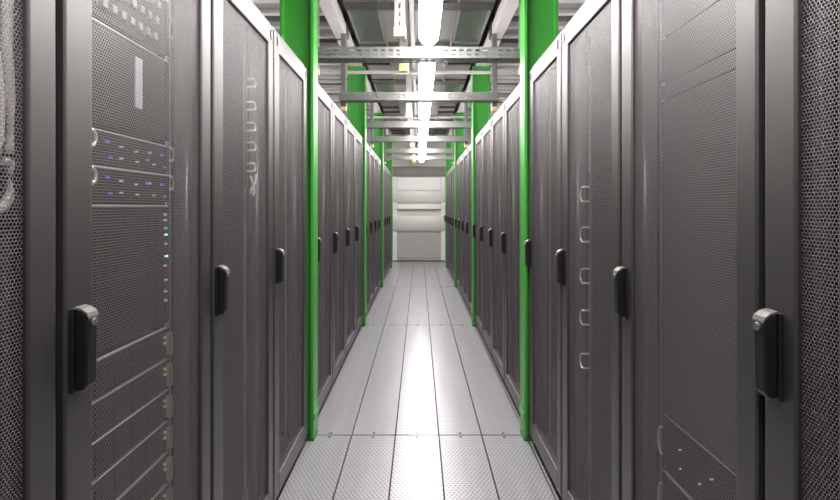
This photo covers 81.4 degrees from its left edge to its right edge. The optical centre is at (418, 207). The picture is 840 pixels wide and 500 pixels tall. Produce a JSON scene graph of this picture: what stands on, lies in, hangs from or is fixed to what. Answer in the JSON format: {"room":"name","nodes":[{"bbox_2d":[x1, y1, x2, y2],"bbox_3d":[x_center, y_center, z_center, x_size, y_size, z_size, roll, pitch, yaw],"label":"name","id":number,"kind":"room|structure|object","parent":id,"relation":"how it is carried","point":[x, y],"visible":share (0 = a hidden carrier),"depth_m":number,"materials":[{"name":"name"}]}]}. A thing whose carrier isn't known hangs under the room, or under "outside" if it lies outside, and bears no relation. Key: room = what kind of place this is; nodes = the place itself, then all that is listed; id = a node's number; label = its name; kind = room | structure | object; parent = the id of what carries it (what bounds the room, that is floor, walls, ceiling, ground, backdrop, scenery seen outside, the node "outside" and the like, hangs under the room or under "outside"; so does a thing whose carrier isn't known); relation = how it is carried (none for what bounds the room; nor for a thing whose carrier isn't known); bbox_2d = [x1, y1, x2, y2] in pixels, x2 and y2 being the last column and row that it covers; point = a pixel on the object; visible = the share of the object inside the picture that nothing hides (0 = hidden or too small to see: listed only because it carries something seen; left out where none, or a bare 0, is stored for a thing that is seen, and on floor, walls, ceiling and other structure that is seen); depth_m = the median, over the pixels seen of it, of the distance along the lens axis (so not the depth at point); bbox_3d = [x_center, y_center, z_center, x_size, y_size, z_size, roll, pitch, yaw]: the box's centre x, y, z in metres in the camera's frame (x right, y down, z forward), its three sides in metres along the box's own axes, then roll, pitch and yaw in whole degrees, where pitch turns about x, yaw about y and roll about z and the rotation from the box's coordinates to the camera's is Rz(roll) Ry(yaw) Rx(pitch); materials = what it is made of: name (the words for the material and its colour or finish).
{"room":"server room","nodes":[
{"label":"server room","id":0,"kind":"room"},
{"bbox_2d":[365,50,392,78],"bbox_3d":[-0.495,-1.750,5.968,0.286,0.050,1.395,0,0,0],"label":"sheet","id":1,"kind":"object","parent":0,"point":[371,66],"visible":0.48,"depth_m":6.16,"materials":[{"name":"grey"}]},
{"bbox_2d":[372,80,465,84],"bbox_3d":[0.000,-1.734,6.763,1.280,0.022,0.165,0,0,0],"label":"ceiling bar","id":2,"kind":"object","parent":1,"relation":"attached to","point":[375,82],"visible":0.84,"depth_m":6.73,"materials":[{"name":"grey"}]},
{"bbox_2d":[394,0,405,38],"bbox_3d":[-0.113,-1.377,2.870,0.070,0.755,0.052,0,0,0],"label":"hanger","id":3,"kind":"object","parent":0,"point":[399,30],"visible":1,"depth_m":2.85,"materials":[{"name":"grey paint"}]},
{"bbox_2d":[408,0,417,145],"bbox_3d":[-0.055,-1.475,5.300,0.040,0.030,12.600,0,0,0],"label":"rail","id":4,"kind":"object","parent":3,"relation":"attached to","point":[411,2],"visible":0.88,"depth_m":4.22,"materials":[{"name":"metal"}]},
{"bbox_2d":[276,261,561,499],"bbox_3d":[0.000,1.309,4.375,5.200,0.061,14.750,0,0,0],"label":"floor","id":5,"kind":"structure","parent":0,"point":[418,406],"depth_m":2.97,"materials":[{"name":"metal"}]},
{"bbox_2d":[0,0,54,499],"bbox_3d":[-1.107,0.260,0.518,1.085,2.040,0.580,0,0,0],"label":"rack","id":6,"kind":"object","parent":5,"relation":"on","point":[27,229],"visible":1,"depth_m":0.76,"materials":[{"name":"black metal"}]},
{"bbox_2d":[0,52,5,154],"bbox_3d":[-0.638,-0.211,0.721,0.040,0.323,0.024,0,0,-30],"label":"cable","id":7,"kind":"object","parent":6,"relation":"attached to","point":[1,71],"visible":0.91,"depth_m":0.73,"materials":[{"name":"grey plastic"}]},
{"bbox_2d":[0,156,14,214],"bbox_3d":[-0.631,-0.031,0.743,0.019,0.096,0.049,0,0,9],"label":"cable","id":8,"kind":"object","parent":6,"relation":"attached to","point":[1,158],"visible":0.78,"depth_m":0.74,"materials":[{"name":"grey plastic"}]},
{"bbox_2d":[0,0,15,155],"bbox_3d":[-0.639,-0.351,0.746,0.041,0.542,0.027,0,0,-23],"label":"cable","id":9,"kind":"object","parent":6,"relation":"attached to","point":[1,1],"visible":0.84,"depth_m":0.74,"materials":[{"name":"grey plastic"}]},
{"bbox_2d":[55,0,209,499],"bbox_3d":[-1.107,0.260,1.118,1.085,2.040,0.580,0,0,0],"label":"rack","id":10,"kind":"object","parent":5,"relation":"on","point":[76,320],"visible":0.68,"depth_m":1.03,"materials":[{"name":"black metal"}]},
{"bbox_2d":[92,205,168,352],"bbox_3d":[-1.008,0.155,1.118,0.634,0.322,0.478,0,0,0],"label":"server","id":11,"kind":"object","parent":10,"relation":"in","point":[123,212],"visible":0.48,"depth_m":1.16,"materials":[{"name":"black metal"}]},
{"bbox_2d":[92,18,168,140],"bbox_3d":[-1.010,-0.295,1.118,0.630,0.222,0.478,0,0,0],"label":"server","id":12,"kind":"object","parent":10,"relation":"in","point":[109,36],"visible":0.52,"depth_m":1.17,"materials":[{"name":"black metal"}]},
{"bbox_2d":[92,420,172,499],"bbox_3d":[-1.004,0.631,1.118,0.642,0.082,0.478,0,0,0],"label":"server","id":13,"kind":"object","parent":10,"relation":"in","point":[123,474],"visible":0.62,"depth_m":1.18,"materials":[{"name":"black metal"}]},
{"bbox_2d":[92,389,172,480],"bbox_3d":[-1.004,0.545,1.118,0.642,0.082,0.478,0,0,0],"label":"server","id":14,"kind":"object","parent":10,"relation":"in","point":[100,448],"visible":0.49,"depth_m":1.16,"materials":[{"name":"black metal"}]},
{"bbox_2d":[92,358,172,439],"bbox_3d":[-1.004,0.458,1.118,0.642,0.082,0.478,0,0,0],"label":"server","id":15,"kind":"object","parent":10,"relation":"in","point":[168,373],"visible":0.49,"depth_m":1.16,"materials":[{"name":"black metal"}]},
{"bbox_2d":[92,327,172,399],"bbox_3d":[-1.004,0.372,1.118,0.642,0.082,0.478,0,0,0],"label":"server","id":16,"kind":"object","parent":10,"relation":"in","point":[118,353],"visible":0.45,"depth_m":1.18,"materials":[{"name":"black metal"}]},
{"bbox_2d":[92,165,173,201],"bbox_3d":[-1.007,-0.053,1.133,0.637,0.076,0.508,0,0,0],"label":"server","id":17,"kind":"object","parent":10,"relation":"in","point":[112,192],"visible":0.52,"depth_m":1.17,"materials":[{"name":"black metal"}]},
{"bbox_2d":[92,128,173,172],"bbox_3d":[-1.007,-0.133,1.133,0.637,0.076,0.508,0,0,0],"label":"server","id":18,"kind":"object","parent":10,"relation":"in","point":[93,129],"visible":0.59,"depth_m":1.17,"materials":[{"name":"black metal"}]},
{"bbox_2d":[92,0,173,56],"bbox_3d":[-1.004,-0.495,1.133,0.642,0.152,0.508,0,0,0],"label":"panel","id":19,"kind":"object","parent":10,"relation":"in","point":[127,10],"visible":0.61,"depth_m":1.21,"materials":[{"name":"black metal"}]},
{"bbox_2d":[115,452,172,499],"bbox_3d":[-1.004,0.718,1.118,0.642,0.082,0.478,0,0,0],"label":"server","id":20,"kind":"object","parent":10,"relation":"in","point":[164,453],"visible":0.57,"depth_m":1.27,"materials":[{"name":"black"}]},
{"bbox_2d":[210,0,272,499],"bbox_3d":[-1.107,0.260,1.718,1.085,2.040,0.580,0,0,0],"label":"rack","id":21,"kind":"object","parent":5,"relation":"on","point":[241,223],"visible":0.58,"depth_m":1.94,"materials":[{"name":"black metal"}]},
{"bbox_2d":[244,61,255,187],"bbox_3d":[-0.653,-0.317,1.889,0.046,0.485,0.028,0,0,-16],"label":"cable manager","id":22,"kind":"object","parent":21,"relation":"attached to","point":[246,122],"visible":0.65,"depth_m":1.88,"materials":[{"name":"grey plastic"}]},
{"bbox_2d":[271,25,306,499],"bbox_3d":[-1.107,0.260,2.318,1.085,2.040,0.580,0,0,0],"label":"rack","id":23,"kind":"object","parent":5,"relation":"on","point":[289,73],"visible":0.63,"depth_m":2.50,"materials":[{"name":"black metal"}]},
{"bbox_2d":[280,0,318,440],"bbox_3d":[-0.670,-0.120,2.728,0.199,2.800,0.117,0,0,0],"label":"steel column","id":24,"kind":"structure","parent":5,"relation":"on","point":[298,18],"depth_m":2.73,"materials":[{"name":"green metal"}]},
{"bbox_2d":[319,0,348,39],"bbox_3d":[-0.700,-1.580,3.170,0.116,0.120,2.580,0,0,0],"label":"ceiling beam","id":25,"kind":"structure","parent":24,"relation":"on","point":[331,10],"depth_m":3.94,"materials":[{"name":"metal"}]},
{"bbox_2d":[318,0,519,75],"bbox_3d":[0.000,-1.181,3.054,1.367,0.673,0.152,0,0,0],"label":"frame","id":26,"kind":"object","parent":25,"relation":"hanging from","point":[324,56],"visible":0.76,"depth_m":2.98,"materials":[{"name":"grey metal"}]},
{"bbox_2d":[339,33,498,111],"bbox_3d":[0.000,-1.181,4.224,1.367,0.673,0.152,0,0,0],"label":"frame","id":27,"kind":"object","parent":25,"relation":"hanging from","point":[493,96],"visible":0.94,"depth_m":4.16,"materials":[{"name":"grey metal"}]},
{"bbox_2d":[318,83,331,412],"bbox_3d":[-1.107,0.260,3.093,1.085,2.040,0.580,0,0,0],"label":"rack","id":28,"kind":"object","parent":5,"relation":"on","point":[324,101],"visible":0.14,"depth_m":3.33,"materials":[{"name":"black metal"}]},
{"bbox_2d":[329,99,344,390],"bbox_3d":[-1.107,0.260,3.693,1.085,2.040,0.580,0,0,0],"label":"rack","id":29,"kind":"object","parent":5,"relation":"on","point":[338,118],"visible":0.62,"depth_m":3.89,"materials":[{"name":"black metal"}]},
{"bbox_2d":[344,115,354,357],"bbox_3d":[-1.107,0.260,4.293,1.085,2.040,0.580,0,0,0],"label":"rack","id":30,"kind":"object","parent":5,"relation":"on","point":[349,128],"visible":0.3,"depth_m":4.53,"materials":[{"name":"black metal"}]},
{"bbox_2d":[347,66,366,326],"bbox_3d":[-0.670,-0.120,5.303,0.199,2.800,0.117,0,0,0],"label":"steel column","id":31,"kind":"structure","parent":5,"relation":"on","point":[356,82],"depth_m":5.30,"materials":[{"name":"green metal"}]},
{"bbox_2d":[337,33,372,97],"bbox_3d":[-0.700,-1.580,5.745,0.116,0.120,2.570,0,0,0],"label":"ceiling beam","id":32,"kind":"structure","parent":31,"relation":"on","point":[350,43],"depth_m":5.15,"materials":[{"name":"metal"}]},
{"bbox_2d":[366,121,471,128],"bbox_3d":[0.000,-1.181,5.629,1.367,0.673,0.152,0,0,0],"label":"frame","id":33,"kind":"object","parent":32,"relation":"hanging from","point":[369,124],"visible":0.6,"depth_m":5.55,"materials":[{"name":"grey metal"}]},
{"bbox_2d":[370,103,467,146],"bbox_3d":[0.000,-1.181,6.799,1.367,0.673,0.152,0,0,0],"label":"frame","id":34,"kind":"object","parent":32,"relation":"hanging from","point":[373,138],"visible":0.94,"depth_m":6.72,"materials":[{"name":"grey metal"}]},
{"bbox_2d":[353,129,362,341],"bbox_3d":[-1.107,0.260,4.893,1.085,2.040,0.580,0,0,0],"label":"rack","id":35,"kind":"object","parent":5,"relation":"on","point":[358,139],"visible":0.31,"depth_m":5.13,"materials":[{"name":"black metal"}]},
{"bbox_2d":[366,142,369,314],"bbox_3d":[-1.107,0.260,5.668,1.085,2.040,0.580,0,0,0],"label":"rack","id":36,"kind":"object","parent":5,"relation":"on","point":[367,145],"visible":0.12,"depth_m":5.90,"materials":[{"name":"black"}]},
{"bbox_2d":[369,146,373,306],"bbox_3d":[-1.107,0.260,6.268,1.085,2.040,0.580,0,0,0],"label":"rack","id":37,"kind":"object","parent":5,"relation":"on","point":[371,150],"visible":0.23,"depth_m":6.50,"materials":[{"name":"black"}]},
{"bbox_2d":[373,151,377,300],"bbox_3d":[-1.107,0.260,6.868,1.085,2.040,0.580,0,0,0],"label":"rack","id":38,"kind":"object","parent":5,"relation":"on","point":[375,155],"visible":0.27,"depth_m":7.10,"materials":[{"name":"black"}]},
{"bbox_2d":[371,113,383,286],"bbox_3d":[-0.670,-0.120,7.878,0.199,2.800,0.117,0,0,0],"label":"steel column","id":39,"kind":"structure","parent":5,"relation":"on","point":[378,146],"depth_m":7.88,"materials":[{"name":"metal"}]},
{"bbox_2d":[368,103,383,129],"bbox_3d":[-0.700,-1.580,8.320,0.116,0.120,2.580,0,0,0],"label":"ceiling beam","id":40,"kind":"structure","parent":39,"relation":"on","point":[376,107],"depth_m":7.64,"materials":[{"name":"metal"}]},
{"bbox_2d":[383,129,454,163],"bbox_3d":[0.000,-1.181,9.374,1.367,0.673,0.152,0,0,0],"label":"frame","id":41,"kind":"object","parent":40,"relation":"hanging from","point":[385,157],"visible":0.9,"depth_m":9.30,"materials":[{"name":"grey metal"}]},
{"bbox_2d":[383,149,454,152],"bbox_3d":[0.000,-1.181,8.204,1.367,0.673,0.152,0,0,0],"label":"frame","id":42,"kind":"object","parent":40,"relation":"hanging from","point":[384,150],"visible":0.58,"depth_m":8.13,"materials":[{"name":"grey metal"}]},
{"bbox_2d":[378,157,380,289],"bbox_3d":[-1.107,0.260,7.468,1.085,2.040,0.580,0,0,0],"label":"rack","id":43,"kind":"object","parent":5,"relation":"on","point":[379,160],"visible":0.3,"depth_m":7.61,"materials":[{"name":"black"}]},
{"bbox_2d":[383,164,384,277],"bbox_3d":[-1.107,0.260,8.243,1.085,2.040,0.580,0,0,0],"label":"rack","id":44,"kind":"object","parent":5,"relation":"on","point":[383,164],"visible":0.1,"depth_m":8.48,"materials":[{"name":"black"}]},
{"bbox_2d":[385,166,386,275],"bbox_3d":[-1.107,0.260,8.843,1.085,2.040,0.580,0,0,0],"label":"rack","id":45,"kind":"object","parent":5,"relation":"on","point":[385,166],"visible":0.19,"depth_m":9.07,"materials":[{"name":"black"}]},
{"bbox_2d":[383,142,391,267],"bbox_3d":[-0.670,-0.120,10.453,0.199,2.800,0.117,0,0,0],"label":"steel column","id":46,"kind":"structure","parent":5,"relation":"on","point":[388,164],"depth_m":10.40,"materials":[{"name":"metal"}]},
{"bbox_2d":[386,167,388,271],"bbox_3d":[-1.107,0.260,9.443,1.085,2.040,0.580,0,0,0],"label":"rack","id":47,"kind":"object","parent":5,"relation":"on","point":[386,167],"visible":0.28,"depth_m":9.67,"materials":[{"name":"black"}]},
{"bbox_2d":[447,167,451,271],"bbox_3d":[1.107,0.260,9.483,1.085,2.040,0.580,0,0,0],"label":"rack","id":48,"kind":"object","parent":5,"relation":"on","point":[451,167],"visible":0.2,"depth_m":9.70,"materials":[{"name":"black"}]},
{"bbox_2d":[446,142,454,267],"bbox_3d":[0.670,-0.120,10.453,0.199,2.800,0.117,0,0,0],"label":"steel column","id":49,"kind":"structure","parent":5,"relation":"on","point":[449,164],"depth_m":10.40,"materials":[{"name":"metal"}]},
{"bbox_2d":[449,166,452,275],"bbox_3d":[1.107,0.260,8.883,1.085,2.040,0.580,0,0,0],"label":"rack","id":50,"kind":"object","parent":5,"relation":"on","point":[450,219],"visible":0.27,"depth_m":9.10,"materials":[{"name":"black"}]},
{"bbox_2d":[451,164,454,277],"bbox_3d":[1.107,0.260,8.283,1.085,2.040,0.580,0,0,0],"label":"rack","id":51,"kind":"object","parent":5,"relation":"on","point":[453,217],"visible":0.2,"depth_m":8.50,"materials":[{"name":"black"}]},
{"bbox_2d":[455,157,459,289],"bbox_3d":[1.107,0.260,7.508,1.085,2.040,0.580,0,0,0],"label":"rack","id":52,"kind":"object","parent":5,"relation":"on","point":[458,160],"visible":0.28,"depth_m":7.73,"materials":[{"name":"black"}]},
{"bbox_2d":[454,113,466,286],"bbox_3d":[0.670,-0.120,7.878,0.199,2.800,0.117,0,0,0],"label":"steel column","id":53,"kind":"structure","parent":5,"relation":"on","point":[459,146],"depth_m":7.88,"materials":[{"name":"metal"}]},
{"bbox_2d":[458,152,464,300],"bbox_3d":[1.107,0.260,6.908,1.085,2.040,0.580,0,0,0],"label":"rack","id":54,"kind":"object","parent":5,"relation":"on","point":[461,156],"visible":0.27,"depth_m":7.13,"materials":[{"name":"black"}]},
{"bbox_2d":[461,146,468,306],"bbox_3d":[1.107,0.260,6.308,1.085,2.040,0.580,0,0,0],"label":"rack","id":55,"kind":"object","parent":5,"relation":"on","point":[465,154],"visible":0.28,"depth_m":6.53,"materials":[{"name":"black"}]},
{"bbox_2d":[465,142,471,314],"bbox_3d":[1.107,0.260,5.708,1.085,2.040,0.580,0,0,0],"label":"rack","id":56,"kind":"object","parent":5,"relation":"on","point":[469,223],"visible":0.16,"depth_m":5.93,"materials":[{"name":"black"}]},
{"bbox_2d":[472,130,484,341],"bbox_3d":[1.107,0.260,4.933,1.085,2.040,0.580,0,0,0],"label":"rack","id":57,"kind":"object","parent":5,"relation":"on","point":[478,140],"visible":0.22,"depth_m":5.15,"materials":[{"name":"black metal"}]},
{"bbox_2d":[471,66,490,326],"bbox_3d":[0.670,-0.120,5.303,0.199,2.800,0.117,0,0,0],"label":"steel column","id":58,"kind":"structure","parent":5,"relation":"on","point":[480,82],"depth_m":5.30,"materials":[{"name":"green metal"}]},
{"bbox_2d":[479,116,492,357],"bbox_3d":[1.107,0.260,4.333,1.085,2.040,0.580,0,0,0],"label":"rack","id":59,"kind":"object","parent":5,"relation":"on","point":[487,130],"visible":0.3,"depth_m":4.55,"materials":[{"name":"black metal"}]},
{"bbox_2d":[488,100,506,386],"bbox_3d":[1.107,0.260,3.733,1.085,2.040,0.580,0,0,0],"label":"rack","id":60,"kind":"object","parent":5,"relation":"on","point":[498,119],"visible":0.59,"depth_m":3.95,"materials":[{"name":"black metal"}]},
{"bbox_2d":[500,83,519,412],"bbox_3d":[1.107,0.260,3.133,1.085,2.040,0.580,0,0,0],"label":"rack","id":61,"kind":"object","parent":5,"relation":"on","point":[510,239],"visible":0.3,"depth_m":3.35,"materials":[{"name":"black metal"}]},
{"bbox_2d":[519,0,557,440],"bbox_3d":[0.670,-0.120,2.728,0.199,2.800,0.117,0,0,0],"label":"steel column","id":62,"kind":"structure","parent":5,"relation":"on","point":[538,18],"depth_m":2.73,"materials":[{"name":"green metal"}]},
{"bbox_2d":[489,0,518,39],"bbox_3d":[0.700,-1.580,3.170,0.116,0.120,2.580,0,0,0],"label":"ceiling beam","id":63,"kind":"structure","parent":62,"relation":"on","point":[506,10],"depth_m":3.94,"materials":[{"name":"metal"}]},
{"bbox_2d":[524,28,564,498],"bbox_3d":[1.107,0.260,2.358,1.085,2.040,0.580,0,0,0],"label":"rack","id":64,"kind":"object","parent":5,"relation":"on","point":[545,239],"visible":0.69,"depth_m":2.58,"materials":[{"name":"black metal"}]},
{"bbox_2d":[555,0,621,499],"bbox_3d":[1.107,0.260,1.758,1.085,2.040,0.580,0,0,0],"label":"rack","id":65,"kind":"object","parent":5,"relation":"on","point":[592,39],"visible":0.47,"depth_m":1.98,"materials":[{"name":"black metal"}]},
{"bbox_2d":[579,174,591,381],"bbox_3d":[0.653,0.273,1.913,0.038,0.810,0.044,0,0,0],"label":"cable manager","id":66,"kind":"object","parent":65,"relation":"attached to","point":[590,182],"visible":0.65,"depth_m":1.90,"materials":[{"name":"grey plastic"}]},
{"bbox_2d":[612,0,764,499],"bbox_3d":[1.107,0.260,1.158,1.085,2.040,0.580,0,0,0],"label":"rack","id":67,"kind":"object","parent":5,"relation":"on","point":[638,282],"visible":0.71,"depth_m":1.12,"materials":[{"name":"black metal"}]},
{"bbox_2d":[657,470,693,499],"bbox_3d":[1.007,0.827,1.169,0.636,0.155,0.499,0,0,0],"label":"server","id":68,"kind":"object","parent":67,"relation":"in","point":[664,473],"visible":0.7,"depth_m":1.35,"materials":[{"name":"black"}]},
{"bbox_2d":[662,0,715,37],"bbox_3d":[0.695,-0.553,1.158,0.006,0.139,0.478,0,0,0],"label":"plate","id":69,"kind":"object","parent":67,"relation":"attached to","point":[689,1],"visible":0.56,"depth_m":1.31,"materials":[{"name":"grey"}]},
{"bbox_2d":[657,414,735,499],"bbox_3d":[1.007,0.664,1.169,0.636,0.155,0.499,0,0,0],"label":"server","id":70,"kind":"object","parent":67,"relation":"in","point":[728,477],"visible":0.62,"depth_m":1.24,"materials":[{"name":"black metal"}]},
{"bbox_2d":[662,70,735,470],"bbox_3d":[0.695,0.139,1.158,0.006,0.884,0.478,0,0,0],"label":"plate","id":71,"kind":"object","parent":67,"relation":"attached to","point":[686,115],"visible":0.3,"depth_m":1.20,"materials":[{"name":"grey metal"}]},
{"bbox_2d":[662,49,735,99],"bbox_3d":[0.695,-0.329,1.158,0.006,0.039,0.478,0,0,0],"label":"plate","id":72,"kind":"object","parent":67,"relation":"attached to","point":[723,64],"visible":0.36,"depth_m":1.20,"materials":[{"name":"grey"}]},
{"bbox_2d":[662,0,735,83],"bbox_3d":[0.695,-0.416,1.158,0.006,0.124,0.478,0,0,0],"label":"plate","id":73,"kind":"object","parent":67,"relation":"attached to","point":[723,24],"visible":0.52,"depth_m":1.20,"materials":[{"name":"grey metal"}]},
{"bbox_2d":[752,0,839,499],"bbox_3d":[1.107,0.260,0.558,1.085,2.040,0.580,0,0,0],"label":"rack","id":74,"kind":"object","parent":5,"relation":"on","point":[797,331],"visible":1,"depth_m":0.79,"materials":[{"name":"black metal"}]},
{"bbox_2d":[366,114,471,259],"bbox_3d":[0.000,-0.470,11.675,5.200,3.500,0.090,0,0,0],"label":"wall","id":75,"kind":"structure","parent":0,"point":[395,145],"depth_m":11.63,"materials":[{"name":"white paint"}]},
{"bbox_2d":[393,177,396,259],"bbox_3d":[-0.583,0.278,11.607,0.115,2.005,0.045,0,0,0],"label":"trim","id":76,"kind":"structure","parent":75,"relation":"attached to","point":[394,178],"depth_m":11.58,"materials":[{"name":"white"}]},
{"bbox_2d":[397,233,440,257],"bbox_3d":[0.000,0.909,11.621,1.030,0.606,0.018,0,0,0],"label":"door","id":77,"kind":"structure","parent":75,"relation":"in","point":[409,245],"depth_m":11.61,"materials":[{"name":"grey metal"}]},
{"bbox_2d":[393,216,444,231],"bbox_3d":[0.000,0.386,11.588,1.280,0.368,0.085,0,0,0],"label":"trim","id":78,"kind":"structure","parent":75,"relation":"attached to","point":[400,223],"depth_m":11.55,"materials":[{"name":"metal"}]},
{"bbox_2d":[393,191,444,202],"bbox_3d":[0.000,-0.256,11.598,1.280,0.297,0.065,0,0,0],"label":"trim","id":79,"kind":"structure","parent":75,"relation":"attached to","point":[398,196],"depth_m":11.57,"materials":[{"name":"metal"}]},
{"bbox_2d":[392,167,445,176],"bbox_3d":[0.000,-0.856,11.590,1.360,0.238,0.080,0,0,0],"label":"trim","id":80,"kind":"structure","parent":75,"relation":"attached to","point":[396,171],"depth_m":11.56,"materials":[{"name":"metal"}]},
{"bbox_2d":[397,178,440,189],"bbox_3d":[0.000,-0.565,11.617,1.030,0.297,0.025,0,0,0],"label":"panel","id":81,"kind":"structure","parent":75,"relation":"attached to","point":[402,183],"depth_m":11.60,"materials":[{"name":"white"}]},
{"bbox_2d":[397,204,440,208],"bbox_3d":[0.000,-0.018,11.590,1.030,0.107,0.080,0,0,0],"label":"trim","id":82,"kind":"structure","parent":75,"relation":"attached to","point":[399,206],"depth_m":11.55,"materials":[{"name":"white"}]},
{"bbox_2d":[441,177,444,259],"bbox_3d":[0.583,0.278,11.607,0.115,2.005,0.045,0,0,0],"label":"trim","id":83,"kind":"structure","parent":75,"relation":"attached to","point":[442,178],"depth_m":11.58,"materials":[{"name":"white"}]},
{"bbox_2d":[339,0,498,113],"bbox_3d":[0.000,-2.295,4.325,5.400,0.150,14.850,0,0,0],"label":"ceiling","id":84,"kind":"structure","parent":0,"point":[345,14],"depth_m":6.37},
{"bbox_2d":[380,6,457,81],"bbox_3d":[0.000,-1.745,5.473,0.690,0.050,2.395,0,0,0],"label":"sheet","id":85,"kind":"object","parent":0,"point":[448,19],"visible":0.4,"depth_m":4.85,"materials":[{"name":"grey metal"}]},
{"bbox_2d":[406,50,411,117],"bbox_3d":[-0.113,-1.377,5.445,0.070,0.755,0.052,0,0,0],"label":"hanger","id":86,"kind":"object","parent":85,"relation":"hanging from","point":[408,114],"visible":0.72,"depth_m":5.42,"materials":[{"name":"grey paint"}]},
{"bbox_2d":[359,43,478,46],"bbox_3d":[0.000,-1.734,5.215,1.280,0.022,0.090,0,0,0],"label":"ceiling bar","id":87,"kind":"object","parent":85,"relation":"attached to","point":[360,44],"visible":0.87,"depth_m":5.19,"materials":[{"name":"grey"}]},
{"bbox_2d":[347,6,385,42],"bbox_3d":[-0.495,-1.758,4.720,0.290,0.035,0.900,0,0,0],"label":"glazed panel","id":88,"kind":"object","parent":87,"relation":"attached to","point":[367,26],"visible":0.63,"depth_m":4.72,"materials":[{"name":"grey"}]},
{"bbox_2d":[452,6,491,42],"bbox_3d":[0.495,-1.758,4.720,0.290,0.035,0.900,0,0,0],"label":"glazed panel","id":89,"kind":"object","parent":87,"relation":"attached to","point":[470,26],"visible":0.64,"depth_m":4.72,"materials":[{"name":"grey"}]},
{"bbox_2d":[343,0,494,10],"bbox_3d":[0.000,-1.734,4.188,1.280,0.022,0.165,0,0,0],"label":"ceiling bar","id":90,"kind":"object","parent":85,"relation":"attached to","point":[345,2],"visible":0.73,"depth_m":4.16,"materials":[{"name":"grey metal"}]},
{"bbox_2d":[419,44,430,119],"bbox_3d":[0.060,-1.393,5.119,0.170,0.780,1.102,0,0,0],"label":"lamp","id":91,"kind":"object","parent":85,"relation":"hanging from","point":[424,108],"visible":0.38,"depth_m":5.06,"materials":[{"name":"white"}]},
{"bbox_2d":[419,97,430,119],"bbox_3d":[0.060,-1.028,5.128,0.116,0.050,1.025,0,0,0],"label":"diffuser","id":92,"kind":"object","parent":91,"relation":"attached to","point":[424,108],"depth_m":5.07,"materials":[{"name":"white"}]},
{"bbox_2d":[395,85,442,115],"bbox_3d":[0.000,-1.745,8.047,0.690,0.050,2.395,0,0,0],"label":"sheet","id":93,"kind":"object","parent":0,"point":[434,108],"visible":0.31,"depth_m":8.21,"materials":[{"name":"metal"}]},
{"bbox_2d":[445,50,475,78],"bbox_3d":[0.495,-1.750,5.968,0.286,0.050,1.395,0,0,0],"label":"sheet","id":94,"kind":"object","parent":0,"point":[451,66],"visible":0.48,"depth_m":6.16,"materials":[{"name":"grey"}]},
{"bbox_3d":[-2.650,-0.515,4.325,0.100,3.710,14.850,0,0,0],"label":"wall","id":95,"kind":"structure","parent":0,"visible":0},
{"bbox_2d":[252,0,324,15],"bbox_3d":[-1.690,-1.930,4.380,1.780,0.300,0.400,0,0,0],"label":"joist","id":96,"kind":"object","parent":95,"relation":"attached to","point":[267,7],"visible":0.02,"depth_m":4.46,"materials":[{"name":"grey paint"}]},
{"bbox_2d":[265,0,342,38],"bbox_3d":[-1.690,-1.930,5.000,1.780,0.300,0.400,0,0,0],"label":"joist","id":97,"kind":"object","parent":95,"relation":"attached to","point":[325,32],"visible":0.02,"depth_m":4.84,"materials":[{"name":"grey paint"}]},
{"bbox_2d":[318,63,362,82],"bbox_3d":[-1.690,-1.930,6.860,1.780,0.300,0.400,0,0,0],"label":"joist","id":98,"kind":"object","parent":95,"relation":"attached to","point":[323,78],"visible":0.02,"depth_m":6.92,"materials":[{"name":"grey paint"}]},
{"bbox_2d":[320,71,517,73],"bbox_3d":[0.000,-1.436,5.185,5.100,0.032,0.032,0,0,0],"label":"tube","id":99,"kind":"object","parent":95,"relation":"attached to","point":[321,72],"visible":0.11,"depth_m":5.17,"materials":[{"name":"grey paint"}]},
{"bbox_3d":[2.650,-0.515,4.325,0.100,3.710,14.850,0,0,0],"label":"wall","id":100,"kind":"structure","parent":0,"visible":0},
{"bbox_2d":[475,63,519,82],"bbox_3d":[1.690,-1.930,6.860,1.780,0.300,0.400,0,0,0],"label":"joist","id":101,"kind":"object","parent":100,"relation":"attached to","point":[501,78],"visible":0.02,"depth_m":6.92,"materials":[{"name":"grey paint"}]},
{"bbox_2d":[495,0,572,38],"bbox_3d":[1.690,-1.930,5.000,1.780,0.300,0.400,0,0,0],"label":"joist","id":102,"kind":"object","parent":100,"relation":"attached to","point":[512,32],"visible":0.02,"depth_m":4.84,"materials":[{"name":"grey paint"}]},
{"bbox_2d":[513,0,585,15],"bbox_3d":[1.690,-1.930,4.380,1.780,0.300,0.400,0,0,0],"label":"joist","id":103,"kind":"object","parent":100,"relation":"attached to","point":[565,7],"visible":0.02,"depth_m":4.46,"materials":[{"name":"grey paint"}]},
{"bbox_3d":[0.000,-1.734,2.640,1.280,0.022,0.090,0,0,0],"label":"ceiling bar","id":104,"kind":"object","parent":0,"visible":0},
{"bbox_3d":[0.000,-1.745,2.897,0.690,0.050,2.395,0,0,0],"label":"sheet","id":105,"kind":"object","parent":104,"relation":"attached to","visible":0},
{"bbox_2d":[399,0,407,72],"bbox_3d":[-0.113,-1.377,3.600,0.070,0.755,0.052,0,0,0],"label":"hanger","id":106,"kind":"object","parent":105,"relation":"hanging from","point":[403,67],"visible":0.49,"depth_m":3.58,"materials":[{"name":"grey paint"}]},
{"bbox_2d":[419,45,434,91],"bbox_3d":[0.060,-1.393,3.979,0.170,0.780,1.102,0,0,0],"label":"lamp","id":107,"kind":"object","parent":105,"relation":"hanging from","point":[426,70],"visible":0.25,"depth_m":3.77,"materials":[{"name":"white"}]},
{"bbox_2d":[419,63,434,91],"bbox_3d":[0.060,-1.028,3.987,0.116,0.050,1.025,0,0,0],"label":"diffuser","id":108,"kind":"object","parent":107,"relation":"attached to","point":[426,70],"depth_m":3.77,"materials":[{"name":"white"}]},
{"bbox_2d":[419,0,442,44],"bbox_3d":[0.060,-1.393,2.544,0.170,0.780,1.102,0,0,0],"label":"lamp","id":109,"kind":"object","parent":105,"relation":"hanging from","point":[429,10],"visible":1,"depth_m":2.64,"materials":[{"name":"white"}]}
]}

